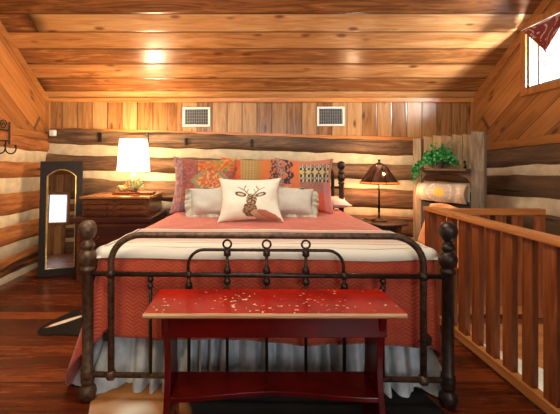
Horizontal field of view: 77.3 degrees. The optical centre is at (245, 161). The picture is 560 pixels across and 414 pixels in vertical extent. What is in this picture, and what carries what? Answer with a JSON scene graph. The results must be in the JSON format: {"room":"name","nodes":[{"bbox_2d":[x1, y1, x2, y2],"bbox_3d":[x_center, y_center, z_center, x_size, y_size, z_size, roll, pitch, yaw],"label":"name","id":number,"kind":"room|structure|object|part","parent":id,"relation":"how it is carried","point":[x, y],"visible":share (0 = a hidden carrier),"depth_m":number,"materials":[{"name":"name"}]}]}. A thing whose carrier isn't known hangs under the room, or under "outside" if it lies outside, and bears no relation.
{"room":"bedroom","nodes":[
{"label":"bedroom","id":0,"kind":"room"},
{"bbox_2d":[0,34,48,285],"bbox_3d":[-2.579,-0.913,1.200,0.142,4.548,6.720,0,0,0],"label":"wall","id":1,"kind":"structure","parent":0,"point":[22,105],"depth_m":3.89,"materials":[{"name":"brown wood"}]},
{"bbox_2d":[0,119,16,153],"bbox_3d":[-2.442,-0.258,3.185,0.127,0.360,0.990,0,0,0],"label":"coat rack","id":2,"kind":"object","parent":1,"relation":"attached to","point":[9,123],"visible":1,"depth_m":3.61,"materials":[{"name":"black metal"}]},
{"bbox_3d":[-2.495,-0.305,3.185,0.020,0.230,0.990,0,0,0],"label":"frame","id":3,"kind":"part","parent":2,"relation":"part of","materials":[{"name":"black metal"}]},
{"bbox_2d":[0,21,47,102],"bbox_3d":[-2.538,-1.944,2.830,0.025,2.444,3.260,0,0,0],"label":"trim","id":4,"kind":"structure","parent":1,"relation":"attached to","point":[3,32],"depth_m":3.93,"materials":[{"name":"brown wood"}]},
{"bbox_2d":[0,126,47,139],"bbox_3d":[-2.533,-0.390,1.180,0.035,0.210,6.480,0,0,0],"label":"trim","id":5,"kind":"structure","parent":1,"relation":"attached to","point":[15,131],"depth_m":3.98,"materials":[{"name":"brown wood"}]},
{"bbox_2d":[45,102,470,239],"bbox_3d":[0.185,0.255,4.482,5.670,2.350,0.157,0,0,0],"label":"wall","id":6,"kind":"structure","parent":0,"point":[386,119],"depth_m":4.46,"materials":[{"name":"brown wood"}]},
{"bbox_2d":[45,102,50,131],"bbox_3d":[-2.525,-0.552,4.439,0.050,0.425,0.039,0,0,0],"label":"trim","id":7,"kind":"structure","parent":6,"relation":"attached to","point":[48,104],"depth_m":4.42,"materials":[{"name":"brown wood"}]},
{"bbox_2d":[49,130,56,135],"bbox_3d":[-2.430,-0.365,4.380,0.070,0.080,0.060,0,0,0],"label":"sensor box","id":8,"kind":"object","parent":6,"relation":"attached to","point":[51,132],"visible":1,"depth_m":4.35,"materials":[{"name":"white plastic"}]},
{"bbox_2d":[98,132,101,141],"bbox_3d":[-1.846,-0.314,4.393,0.040,0.120,0.034,0,0,0],"label":"strap","id":9,"kind":"object","parent":6,"relation":"attached to","point":[99,133],"visible":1,"depth_m":4.39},
{"bbox_2d":[183,107,209,126],"bbox_3d":[-0.634,-0.577,4.451,0.352,0.248,0.016,0,0,0],"label":"air vent","id":10,"kind":"object","parent":6,"relation":"in","point":[192,116],"visible":1,"depth_m":4.45,"materials":[{"name":"white metal"}]},
{"bbox_2d":[185,109,207,124],"bbox_3d":[-0.634,-0.577,4.450,0.300,0.196,0.010,0,0,0],"label":"grille","id":11,"kind":"object","parent":10,"relation":"attached to","point":[192,116],"depth_m":4.45,"materials":[{"name":"grey metal"}]},
{"bbox_2d":[61,128,422,140],"bbox_3d":[0.185,-0.344,4.451,5.470,0.197,0.014,0,0,0],"label":"trim","id":12,"kind":"structure","parent":6,"relation":"attached to","point":[119,130],"depth_m":4.44,"materials":[{"name":"brown wood"}]},
{"bbox_2d":[48,98,472,101],"bbox_3d":[0.185,-0.792,4.444,5.470,0.055,0.029,0,0,0],"label":"trim","id":13,"kind":"structure","parent":6,"relation":"attached to","point":[49,99],"depth_m":4.43,"materials":[{"name":"brown wood"}]},
{"bbox_2d":[317,107,344,125],"bbox_3d":[1.083,-0.583,4.451,0.352,0.248,0.016,0,0,0],"label":"air vent","id":14,"kind":"object","parent":6,"relation":"in","point":[326,116],"visible":1,"depth_m":4.45,"materials":[{"name":"white metal"}]},
{"bbox_2d":[321,109,341,123],"bbox_3d":[1.083,-0.583,4.450,0.300,0.196,0.010,0,0,0],"label":"grille","id":15,"kind":"object","parent":14,"relation":"attached to","point":[328,116],"depth_m":4.46,"materials":[{"name":"grey metal"}]},
{"bbox_2d":[470,102,475,134],"bbox_3d":[2.895,-0.468,4.439,0.050,0.595,0.039,0,0,0],"label":"trim","id":16,"kind":"structure","parent":6,"relation":"attached to","point":[472,106],"depth_m":4.42,"materials":[{"name":"brown wood"}]},
{"bbox_2d":[0,0,541,97],"bbox_3d":[0.185,-1.983,1.200,5.710,2.528,6.800,0,0,0],"label":"ceiling","id":17,"kind":"structure","parent":0,"point":[73,48],"depth_m":3.81,"materials":[{"name":"brown wood"}]},
{"bbox_2d":[0,267,545,413],"bbox_3d":[0.185,1.300,1.200,5.670,0.040,6.720,0,0,0],"label":"floor","id":18,"kind":"structure","parent":0,"point":[34,366],"depth_m":2.19,"materials":[{"name":"brown wood"}]},
{"bbox_2d":[38,161,82,277],"bbox_3d":[-2.113,0.636,3.977,0.440,1.287,0.158,0,0,-17],"label":"floor mirror","id":19,"kind":"object","parent":18,"relation":"on","point":[61,182],"visible":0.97,"depth_m":3.97,"materials":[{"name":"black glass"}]},
{"bbox_2d":[46,170,74,268],"bbox_3d":[-2.115,0.644,3.985,0.296,1.113,0.006,0,-5,-17],"label":"mirror glass","id":20,"kind":"object","parent":19,"relation":"attached to","point":[60,184],"depth_m":3.98,"materials":[{"name":"white"}]},
{"bbox_2d":[70,192,166,283],"bbox_3d":[-1.407,0.824,3.980,0.845,0.912,0.740,0,0,0],"label":"dresser","id":21,"kind":"object","parent":18,"relation":"on","point":[115,216],"visible":0.62,"depth_m":3.70,"materials":[{"name":"brown wood"}]},
{"bbox_3d":[-1.400,1.045,3.655,0.690,0.230,0.020,0,0,0],"label":"drawer","id":22,"kind":"part","parent":21,"relation":"part of","materials":[{"name":"wood"}]},
{"bbox_3d":[-1.577,0.429,3.719,0.311,0.050,0.022,0,0,0],"label":"drawer","id":23,"kind":"part","parent":21,"relation":"part of","materials":[{"name":"brown wood"}]},
{"bbox_3d":[-1.577,0.486,3.719,0.311,0.050,0.022,0,0,0],"label":"drawer","id":24,"kind":"part","parent":21,"relation":"part of","materials":[{"name":"brown wood"}]},
{"bbox_3d":[-1.577,0.543,3.719,0.311,0.050,0.022,0,0,0],"label":"drawer","id":25,"kind":"part","parent":21,"relation":"part of","materials":[{"name":"brown wood"}]},
{"bbox_3d":[-1.400,0.795,3.655,0.690,0.230,0.020,0,0,0],"label":"drawer","id":26,"kind":"part","parent":21,"relation":"part of","materials":[{"name":"red wood"}]},
{"bbox_3d":[-1.222,0.429,3.719,0.311,0.050,0.022,0,0,0],"label":"drawer","id":27,"kind":"part","parent":21,"relation":"part of","materials":[{"name":"brown wood"}]},
{"bbox_3d":[-1.222,0.486,3.719,0.311,0.050,0.022,0,0,0],"label":"drawer","id":28,"kind":"part","parent":21,"relation":"part of","materials":[{"name":"brown wood"}]},
{"bbox_3d":[-1.222,0.543,3.719,0.311,0.050,0.022,0,0,0],"label":"drawer","id":29,"kind":"part","parent":21,"relation":"part of","materials":[{"name":"brown wood"}]},
{"bbox_2d":[112,139,155,194],"bbox_3d":[-1.275,0.055,3.980,0.450,0.625,0.359,0,0,0],"label":"table lamp","id":30,"kind":"object","parent":21,"relation":"on","point":[133,155],"visible":0.86,"depth_m":3.86,"materials":[{"name":"white fabric"}]},
{"bbox_3d":[-1.285,-0.077,3.980,0.359,0.360,0.359,0,0,0],"label":"lamp shade","id":31,"kind":"part","parent":30,"relation":"part of","materials":[{"name":"white fabric"}]},
{"bbox_2d":[128,178,145,195],"bbox_3d":[-1.187,0.268,3.796,0.179,0.199,0.136,0,0,0],"label":"glass vase","id":32,"kind":"object","parent":21,"relation":"on","point":[136,192],"visible":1,"depth_m":3.78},
{"bbox_3d":[-1.200,0.323,3.800,0.072,0.090,0.072,0,0,0],"label":"glass","id":33,"kind":"part","parent":32,"relation":"part of","materials":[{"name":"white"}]},
{"bbox_2d":[37,308,446,413],"bbox_3d":[-0.259,1.277,2.052,2.644,0.006,2.066,0,0,0],"label":"cowhide rug","id":34,"kind":"object","parent":18,"relation":"on","point":[122,399],"visible":0.37,"depth_m":1.83,"materials":[{"name":"fur"}]},
{"bbox_2d":[143,289,407,413],"bbox_3d":[0.124,0.962,1.632,1.132,0.624,0.296,0,0,0],"label":"bench","id":35,"kind":"object","parent":34,"relation":"on","point":[183,313],"visible":1,"depth_m":1.55,"materials":[{"name":"paint"}]},
{"bbox_3d":[-0.351,0.974,1.635,0.028,0.600,0.250,0,0,0],"label":"panel","id":36,"kind":"part","parent":35,"relation":"part of","materials":[{"name":"red paint"}]},
{"bbox_2d":[170,371,378,402],"bbox_3d":[0.124,1.048,1.627,0.920,0.022,0.197,0,0,0],"label":"shelf","id":37,"kind":"object","parent":35,"relation":"attached to","point":[187,386],"depth_m":1.61,"materials":[{"name":"red paint"}]},
{"bbox_3d":[0.599,0.974,1.635,0.028,0.600,0.250,0,0,0],"label":"panel","id":38,"kind":"part","parent":35,"relation":"part of","materials":[{"name":"red paint"}]},
{"bbox_2d":[78,161,457,408],"bbox_3d":[0.133,0.635,2.998,2.024,1.290,2.394,0,0,2],"label":"bed","id":39,"kind":"object","parent":18,"relation":"on","point":[447,231],"visible":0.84,"depth_m":1.84,"materials":[{"name":"brown metal"}]},
{"bbox_3d":[-0.852,0.796,1.873,0.094,0.968,0.094,0,0,2],"label":"footboard post","id":40,"kind":"part","parent":39,"relation":"part of","materials":[{"name":"metal"}]},
{"bbox_3d":[-0.730,0.958,3.025,0.047,0.045,2.250,0,0,2],"label":"rail","id":41,"kind":"part","parent":39,"relation":"part of","materials":[{"name":"brown metal"}]},
{"bbox_2d":[72,337,441,397],"bbox_3d":[0.097,1.097,2.936,2.221,0.354,2.131,0,0,2],"label":"bed skirt","id":42,"kind":"object","parent":39,"relation":"hanging from","point":[131,354],"visible":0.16,"depth_m":1.97,"materials":[{"name":"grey fabric"}]},
{"bbox_3d":[0.103,0.601,1.848,1.900,0.054,0.051,0,0,2],"label":"rail","id":43,"kind":"part","parent":39,"relation":"part of","materials":[{"name":"brown metal"}]},
{"bbox_3d":[0.103,1.143,1.848,1.900,0.056,0.055,0,0,2],"label":"rail","id":44,"kind":"part","parent":39,"relation":"part of","materials":[{"name":"metal"}]},
{"bbox_3d":[1.128,0.635,4.122,0.094,1.290,0.094,0,0,2],"label":"headboard post","id":45,"kind":"part","parent":39,"relation":"part of","materials":[{"name":"brown metal"}]},
{"bbox_3d":[0.996,0.958,2.980,0.047,0.045,2.250,0,0,2],"label":"rail","id":46,"kind":"part","parent":39,"relation":"part of","materials":[{"name":"brown metal"}]},
{"bbox_3d":[1.058,0.796,1.823,0.094,0.968,0.094,0,0,2],"label":"footboard post","id":47,"kind":"part","parent":39,"relation":"part of","materials":[{"name":"brown metal"}]},
{"bbox_2d":[359,217,408,231],"bbox_3d":[1.575,0.979,4.000,0.536,0.602,0.536,0,0,0],"label":"round side table","id":48,"kind":"object","parent":18,"relation":"on","point":[394,225],"visible":0.39,"depth_m":3.84,"materials":[{"name":"brown wood"}]},
{"bbox_2d":[359,158,399,221],"bbox_3d":[1.530,0.317,4.000,0.446,0.722,0.446,0,0,0],"label":"lamp","id":49,"kind":"object","parent":48,"relation":"on","point":[378,174],"visible":1,"depth_m":3.90,"materials":[{"name":"black metal"}]},
{"bbox_3d":[1.530,0.138,4.000,0.430,0.210,0.430,0,0,0],"label":"lamp shade","id":50,"kind":"part","parent":49,"relation":"part of","materials":[{"name":"brown leather"}]},
{"bbox_3d":[1.530,0.137,4.000,0.446,0.222,0.446,0,0,0],"label":"shade frame","id":51,"kind":"part","parent":49,"relation":"part of","materials":[{"name":"black metal"}]},
{"bbox_2d":[413,131,486,241],"bbox_3d":[2.161,0.482,3.788,0.150,1.596,0.768,0,0,-31],"label":"rack","id":52,"kind":"object","parent":18,"relation":"on","point":[472,148],"visible":0.66,"depth_m":3.69,"materials":[{"name":"brown wood"}]},
{"bbox_3d":[2.029,0.497,4.097,0.055,1.566,0.103,0,0,-31],"label":"post","id":53,"kind":"part","parent":52,"relation":"part of","materials":[{"name":"brown wood"}]},
{"bbox_2d":[410,143,458,181],"bbox_3d":[2.084,0.011,3.852,0.160,0.474,0.498,0,0,-42],"label":"ivy plant","id":54,"kind":"object","parent":52,"relation":"on","point":[436,156],"visible":0.99,"depth_m":3.82,"materials":[{"name":"green plant"}]},
{"bbox_3d":[2.121,0.032,3.826,0.104,0.075,0.104,0,0,-31],"label":"pot","id":55,"kind":"part","parent":54,"relation":"part of","materials":[{"name":"brown ceramic"}]},
{"bbox_2d":[417,203,457,268],"bbox_3d":[2.089,0.771,3.772,0.138,0.642,0.563,0,0,-31],"label":"blanket","id":56,"kind":"object","parent":52,"relation":"hanging from","point":[421,239],"visible":0.13,"depth_m":3.84,"materials":[{"name":"fabric"}]},
{"bbox_2d":[416,182,469,203],"bbox_3d":[2.129,0.335,3.789,0.126,0.206,0.522,0,0,-31],"label":"quilt","id":57,"kind":"object","parent":52,"relation":"hanging from","point":[446,193],"visible":1,"depth_m":3.73,"materials":[{"name":"fabric"}]},
{"bbox_2d":[419,168,470,170],"bbox_3d":[2.146,0.083,3.794,0.131,0.025,0.536,0,0,-31],"label":"shelf","id":58,"kind":"object","parent":52,"relation":"attached to","point":[421,169],"depth_m":3.75,"materials":[{"name":"brown wood"}]},
{"bbox_2d":[421,200,469,225],"bbox_3d":[2.173,0.583,3.812,0.072,0.336,0.524,0,0,-31],"label":"throw","id":59,"kind":"object","parent":52,"relation":"hanging from","point":[423,202],"visible":0.18,"depth_m":3.94,"materials":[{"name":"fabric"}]},
{"bbox_3d":[2.185,0.157,3.818,0.022,0.122,0.536,0,0,-31],"label":"arched rail","id":60,"kind":"part","parent":52,"relation":"part of","materials":[{"name":"brown wood"}]},
{"bbox_3d":[2.368,0.482,3.539,0.055,1.596,0.128,0,0,-31],"label":"post","id":61,"kind":"part","parent":52,"relation":"part of","materials":[{"name":"brown wood"}]},
{"bbox_2d":[423,206,559,413],"bbox_3d":[1.965,0.825,1.333,0.970,0.910,3.165,0,0,0],"label":"stair railing","id":62,"kind":"object","parent":18,"relation":"on","point":[508,270],"visible":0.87,"depth_m":2.06,"materials":[{"name":"brown wood"}]},
{"bbox_3d":[1.525,0.843,2.873,0.070,0.874,0.065,0,0,0],"label":"post","id":63,"kind":"part","parent":62,"relation":"part of","materials":[{"name":"brown wood"}]},
{"bbox_3d":[1.980,1.215,2.875,0.840,0.070,0.040,0,0,0],"label":"rail","id":64,"kind":"part","parent":62,"relation":"part of","materials":[{"name":"brown wood"}]},
{"bbox_3d":[1.525,0.388,1.333,0.090,0.035,3.165,0,0,0],"label":"rail","id":65,"kind":"part","parent":62,"relation":"part of","materials":[{"name":"brown wood"}]},
{"bbox_3d":[2.010,0.411,2.877,0.879,0.048,0.075,0,0,0],"label":"rail","id":66,"kind":"part","parent":62,"relation":"part of","materials":[{"name":"brown wood"}]},
{"bbox_3d":[1.518,1.221,1.292,0.055,0.058,3.085,0,0,0],"label":"rail","id":67,"kind":"part","parent":62,"relation":"part of","materials":[{"name":"brown wood"}]},
{"bbox_3d":[2.424,0.858,2.875,0.048,0.844,0.060,0,0,0],"label":"post","id":68,"kind":"part","parent":62,"relation":"part of","materials":[{"name":"brown wood"}]},
{"bbox_2d":[484,344,542,390],"bbox_3d":[2.210,2.600,1.280,1.420,2.559,3.360,0,0,0],"label":"wall","id":69,"kind":"structure","parent":0,"point":[540,370],"depth_m":2.86,"materials":[{"name":"white paint"}]},
{"bbox_2d":[457,324,542,368],"bbox_3d":[2.240,1.610,2.850,1.360,0.580,0.020,0,0,0],"label":"trim","id":70,"kind":"structure","parent":69,"relation":"attached to","point":[540,326],"depth_m":2.84,"materials":[{"name":"brown wood"}]},
{"bbox_2d":[470,0,559,235],"bbox_3d":[2.942,0.376,1.200,0.156,7.127,6.720,0,0,0],"label":"wall","id":71,"kind":"structure","parent":0,"point":[527,176],"depth_m":3.67,"materials":[{"name":"brown wood"}]},
{"bbox_2d":[472,0,552,104],"bbox_3d":[2.908,-1.934,2.830,0.025,2.464,3.260,0,0,0],"label":"trim","id":72,"kind":"structure","parent":71,"relation":"attached to","point":[542,7],"depth_m":3.90,"materials":[{"name":"brown wood"}]},
{"bbox_2d":[487,134,559,149],"bbox_3d":[2.902,-0.297,1.180,0.035,0.335,6.480,0,0,0],"label":"trim","id":73,"kind":"structure","parent":71,"relation":"attached to","point":[555,138],"depth_m":3.59,"materials":[{"name":"brown wood"}]},
{"bbox_2d":[520,5,559,96],"bbox_3d":[2.920,-1.070,3.130,0.060,0.760,1.080,0,0,0],"label":"window","id":74,"kind":"structure","parent":71,"relation":"in","point":[527,87],"depth_m":3.58,"materials":[{"name":"brown wood"}]},
{"bbox_2d":[521,12,559,65],"bbox_3d":[2.874,-1.147,3.305,0.030,0.455,0.650,0,0,-1],"label":"scarf","id":75,"kind":"object","parent":74,"relation":"hanging from","point":[543,33],"visible":1,"depth_m":3.35,"materials":[{"name":"fabric"}]},
{"bbox_3d":[2.875,-1.370,3.305,0.008,0.008,0.650,0,0,0],"label":"rod","id":76,"kind":"part","parent":75,"relation":"part of","materials":[{"name":"brown wood"}]},
{"bbox_3d":[2.933,-1.070,3.130,0.034,0.620,0.940,0,0,0],"label":"sash","id":77,"kind":"part","parent":74,"relation":"part of","materials":[{"name":"white"}]},
{"bbox_3d":[0.133,0.725,3.013,1.780,0.418,2.110,0,0,1],"label":"mattress","id":78,"kind":"object","parent":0,"visible":0},
{"bbox_2d":[65,210,441,385],"bbox_3d":[0.054,0.884,2.938,2.150,0.788,2.187,0,0,2],"label":"quilt","id":79,"kind":"object","parent":78,"relation":"on","point":[131,293],"visible":0.45,"depth_m":1.93,"materials":[{"name":"red fabric"}]},
{"bbox_2d":[169,156,236,213],"bbox_3d":[-0.454,0.251,3.754,0.724,0.630,0.242,0,0,-5],"label":"patterned pillow","id":80,"kind":"object","parent":79,"relation":"on","point":[189,173],"visible":0.66,"depth_m":3.71,"materials":[{"name":"fabric"}]},
{"bbox_2d":[185,187,222,216],"bbox_3d":[-0.378,0.408,3.461,0.458,0.331,0.225,0,0,-5],"label":"linen pillow","id":81,"kind":"object","parent":79,"relation":"on","point":[205,202],"visible":0.72,"depth_m":3.40,"materials":[{"name":"beige fabric"}]},
{"bbox_2d":[217,178,283,222],"bbox_3d":[0.038,0.333,3.102,0.582,0.377,0.247,0,0,-2],"label":"pillow","id":82,"kind":"object","parent":79,"relation":"on","point":[242,199],"visible":1,"depth_m":3.02,"materials":[{"name":"fabric"}]},
{"bbox_2d":[221,157,279,179],"bbox_3d":[0.046,0.253,3.968,0.698,0.616,0.226,0,0,-3],"label":"patterned pillow","id":83,"kind":"object","parent":79,"relation":"on","point":[244,169],"visible":0.32,"depth_m":3.93,"materials":[{"name":"orange fabric"}]},
{"bbox_2d":[96,229,437,261],"bbox_3d":[0.094,0.536,2.238,1.999,0.120,0.693,0,0,1],"label":"striped blanket","id":84,"kind":"object","parent":79,"relation":"on","point":[158,248],"visible":0.59,"depth_m":1.96,"materials":[{"name":"fabric"}]},
{"bbox_2d":[278,187,318,217],"bbox_3d":[0.489,0.412,3.465,0.458,0.332,0.215,0,0,6],"label":"linen pillow","id":85,"kind":"object","parent":79,"relation":"on","point":[292,202],"visible":0.93,"depth_m":3.40,"materials":[{"name":"beige fabric"}]},
{"bbox_2d":[275,158,333,213],"bbox_3d":[0.631,0.257,3.774,0.648,0.615,0.235,0,0,5],"label":"patterned pillow","id":86,"kind":"object","parent":79,"relation":"on","point":[316,175],"visible":0.62,"depth_m":3.71,"materials":[{"name":"fabric"}]},
{"bbox_2d":[331,196,351,207],"bbox_3d":[0.873,0.473,4.159,0.700,0.166,0.419,0,0,3],"label":"sleeping pillow","id":87,"kind":"object","parent":79,"relation":"on","point":[337,202],"visible":0.29,"depth_m":3.97,"materials":[{"name":"white fabric"}]}
]}

